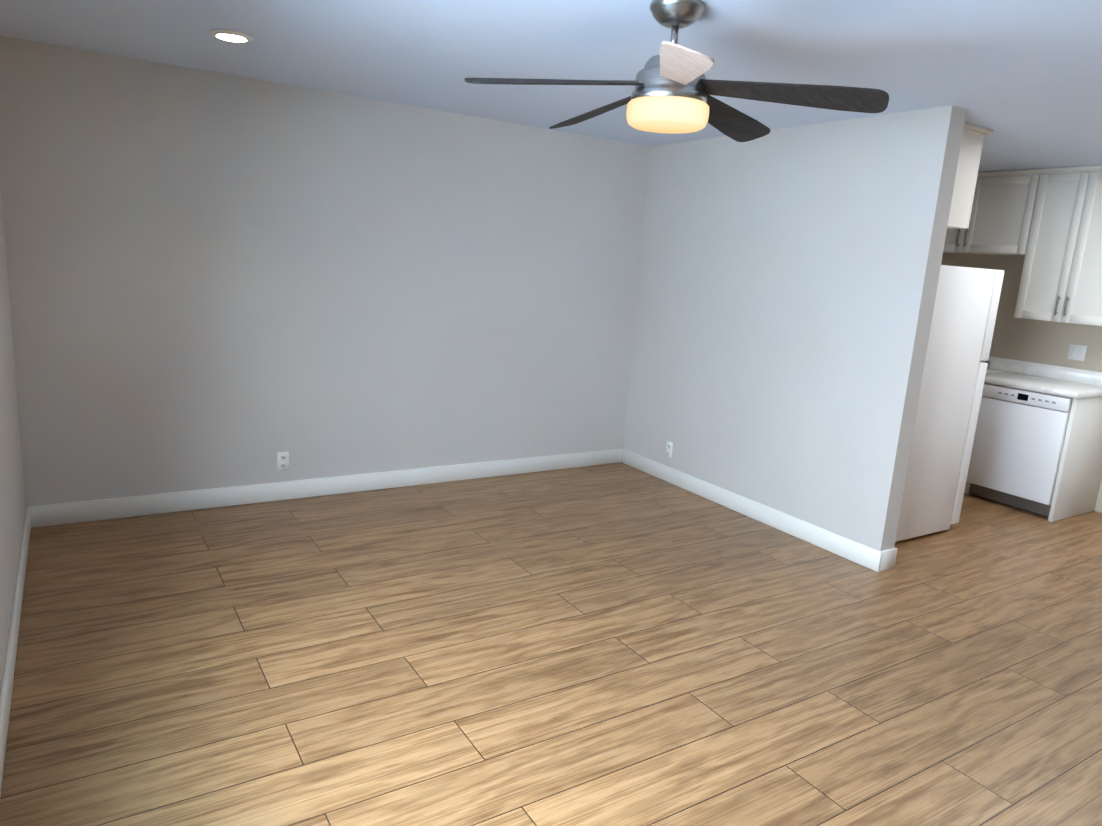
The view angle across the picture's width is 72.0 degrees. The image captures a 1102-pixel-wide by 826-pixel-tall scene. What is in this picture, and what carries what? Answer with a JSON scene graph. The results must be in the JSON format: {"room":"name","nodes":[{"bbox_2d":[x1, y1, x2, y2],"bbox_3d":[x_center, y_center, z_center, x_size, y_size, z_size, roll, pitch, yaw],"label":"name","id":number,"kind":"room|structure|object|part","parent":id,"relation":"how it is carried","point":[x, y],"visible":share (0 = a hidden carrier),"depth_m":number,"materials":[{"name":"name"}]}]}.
{"room":"empty living room","nodes":[
{"label":"empty living room","id":0,"kind":"room"},
{"bbox_2d":[0,185,25,692],"bbox_3d":[-0.802,0.188,0.676,0.150,2.440,7.459,-4,14,-32],"label":"wall","id":1,"kind":"structure","parent":0,"point":[12,503],"depth_m":3.26,"materials":[{"name":"grey paint"}]},
{"bbox_2d":[0,506,35,794],"bbox_3d":[-0.806,1.318,0.955,0.017,0.118,7.459,-4,14,-32],"label":"baseboard","id":2,"kind":"structure","parent":1,"relation":"attached to","point":[30,514],"depth_m":2.79,"materials":[{"name":"white wood"}]},
{"bbox_2d":[0,36,648,506],"bbox_3d":[-1.152,-0.698,4.849,4.369,2.440,0.150,-4,14,-32],"label":"wall","id":3,"kind":"structure","parent":0,"point":[220,280],"depth_m":4.49,"materials":[{"name":"grey paint"}]},
{"bbox_2d":[277,452,288,469],"bbox_3d":[-1.654,0.297,4.678,0.070,0.115,0.008,-4,14,-32],"label":"electrical outlet","id":4,"kind":"object","parent":3,"relation":"attached to","point":[282,460],"visible":1,"depth_m":4.67,"materials":[{"name":"white plastic"}]},
{"bbox_2d":[36,448,623,526],"bbox_3d":[-1.086,0.447,5.075,3.939,0.118,0.017,-4,14,-32],"label":"baseboard","id":5,"kind":"structure","parent":3,"relation":"attached to","point":[152,504],"depth_m":4.76,"materials":[{"name":"white wood"}]},
{"bbox_2d":[0,462,1101,825],"bbox_3d":[1.983,1.256,2.727,7.222,0.120,8.059,-4,14,-32],"label":"floor","id":6,"kind":"structure","parent":0,"point":[614,644],"depth_m":3.01,"materials":[{"name":"brown wood"}]},
{"bbox_2d":[895,265,1003,541],"bbox_3d":[2.211,-0.114,4.913,0.845,1.703,0.738,-4,14,-32],"label":"fridge","id":7,"kind":"object","parent":6,"relation":"on","point":[960,338],"visible":0.44,"depth_m":4.61,"materials":[{"name":"white metal"}]},
{"bbox_2d":[966,383,1072,516],"bbox_3d":[3.595,0.253,5.633,0.628,0.872,0.596,-4,14,-32],"label":"dishwasher","id":8,"kind":"object","parent":6,"relation":"on","point":[1018,443],"visible":0.67,"depth_m":5.44,"materials":[{"name":"white metal"}]},
{"bbox_2d":[964,356,1101,521],"bbox_3d":[3.182,0.012,6.296,0.671,1.021,2.314,-4,14,-32],"label":"kitchen counter","id":9,"kind":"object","parent":6,"relation":"on","point":[1078,481],"depth_m":5.40,"materials":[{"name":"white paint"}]},
{"bbox_2d":[0,0,1101,171],"bbox_3d":[2.147,-1.246,2.210,7.222,0.120,8.059,-4,14,-32],"label":"ceiling","id":10,"kind":"structure","parent":0,"point":[1022,79],"depth_m":3.19,"materials":[{"name":"paint"}]},
{"bbox_2d":[209,30,252,42],"bbox_3d":[-1.389,-1.635,3.294,0.176,0.010,0.176,-4,14,-32],"label":"recessed light","id":11,"kind":"object","parent":10,"relation":"in","point":[232,36],"visible":0.98,"depth_m":3.27,"materials":[{"name":"white"}]},
{"bbox_2d":[465,0,888,141],"bbox_3d":[0.382,-1.183,2.617,1.342,0.392,1.286,-4,14,-32],"label":"ceiling fan","id":12,"kind":"object","parent":10,"relation":"hanging from","point":[674,90],"visible":1,"depth_m":2.48,"materials":[{"name":"black wood"}]},
{"bbox_3d":[0.026,-1.089,2.503,0.609,0.094,0.286,-4,14,-32],"label":"blade","id":13,"kind":"part","parent":12,"relation":"part of","materials":[{"name":"brown wood"}]},
{"bbox_3d":[0.202,-1.161,2.906,0.141,0.094,0.627,-4,14,-32],"label":"blade","id":14,"kind":"part","parent":12,"relation":"part of","materials":[{"name":"brown wood"}]},
{"bbox_3d":[0.372,-1.005,2.208,0.435,0.094,0.539,-4,14,-32],"label":"blade","id":15,"kind":"part","parent":12,"relation":"part of","materials":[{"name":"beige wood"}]},
{"bbox_3d":[0.646,-1.128,2.889,0.613,0.094,0.279,-4,14,-32],"label":"blade","id":16,"kind":"part","parent":12,"relation":"part of","materials":[{"name":"brown wood"}]},
{"bbox_3d":[0.766,-1.030,2.452,0.428,0.094,0.545,-4,14,-32],"label":"blade","id":17,"kind":"part","parent":12,"relation":"part of","materials":[{"name":"brown wood"}]},
{"bbox_2d":[623,105,966,550],"bbox_3d":[1.324,-0.559,4.958,0.125,2.440,2.342,-4,14,-32],"label":"wall","id":18,"kind":"structure","parent":0,"point":[787,281],"depth_m":4.58,"materials":[{"name":"grey paint"}]},
{"bbox_2d":[665,441,672,457],"bbox_3d":[0.877,0.271,5.631,0.008,0.115,0.070,-4,14,-32],"label":"outlet","id":19,"kind":"object","parent":18,"relation":"attached to","point":[669,448],"visible":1,"depth_m":5.62,"materials":[{"name":"white plastic"}]},
{"bbox_2d":[620,449,887,571],"bbox_3d":[1.200,0.583,5.143,0.017,0.118,2.337,-4,14,-32],"label":"baseboard","id":20,"kind":"structure","parent":18,"relation":"attached to","point":[871,558],"depth_m":4.85,"materials":[{"name":"white wood"}]},
{"bbox_2d":[884,547,896,569],"bbox_3d":[1.312,0.574,5.223,0.014,0.118,2.356,-4,14,-32],"label":"baseboard","id":21,"kind":"structure","parent":18,"relation":"attached to","point":[892,553],"depth_m":4.23,"materials":[{"name":"white wood"}]},
{"bbox_2d":[947,123,993,227],"bbox_3d":[1.993,-1.387,4.481,0.585,0.538,0.838,-4,14,-32],"label":"upper cabinet","id":22,"kind":"object","parent":18,"relation":"attached to","point":[973,136],"visible":0.19,"depth_m":4.24,"materials":[{"name":"white paint"}]},
{"bbox_2d":[941,253,1101,512],"bbox_3d":[4.932,-0.178,4.261,0.150,2.440,7.459,-4,14,-32],"label":"wall","id":23,"kind":"structure","parent":0,"point":[1037,341],"depth_m":5.98,"materials":[{"name":"beige paint"}]},
{"bbox_2d":[943,170,1026,255],"bbox_3d":[3.428,-1.583,6.052,0.342,0.606,0.963,-4,14,-32],"label":"upper cabinet","id":24,"kind":"object","parent":23,"relation":"attached to","point":[997,205],"depth_m":5.81,"materials":[{"name":"white paint"}]},
{"bbox_2d":[1014,165,1101,325],"bbox_3d":[3.824,-1.194,5.457,0.342,1.076,0.715,-4,14,-32],"label":"upper cabinet","id":25,"kind":"object","parent":23,"relation":"attached to","point":[1047,223],"depth_m":5.41,"materials":[{"name":"white paint"}]},
{"bbox_2d":[1067,344,1086,360],"bbox_3d":[3.938,-0.453,5.672,0.008,0.115,0.116,-4,14,-32],"label":"electrical outlet","id":26,"kind":"object","parent":23,"relation":"attached to","point":[1076,352],"visible":1,"depth_m":5.67,"materials":[{"name":"white plastic"}]}
]}

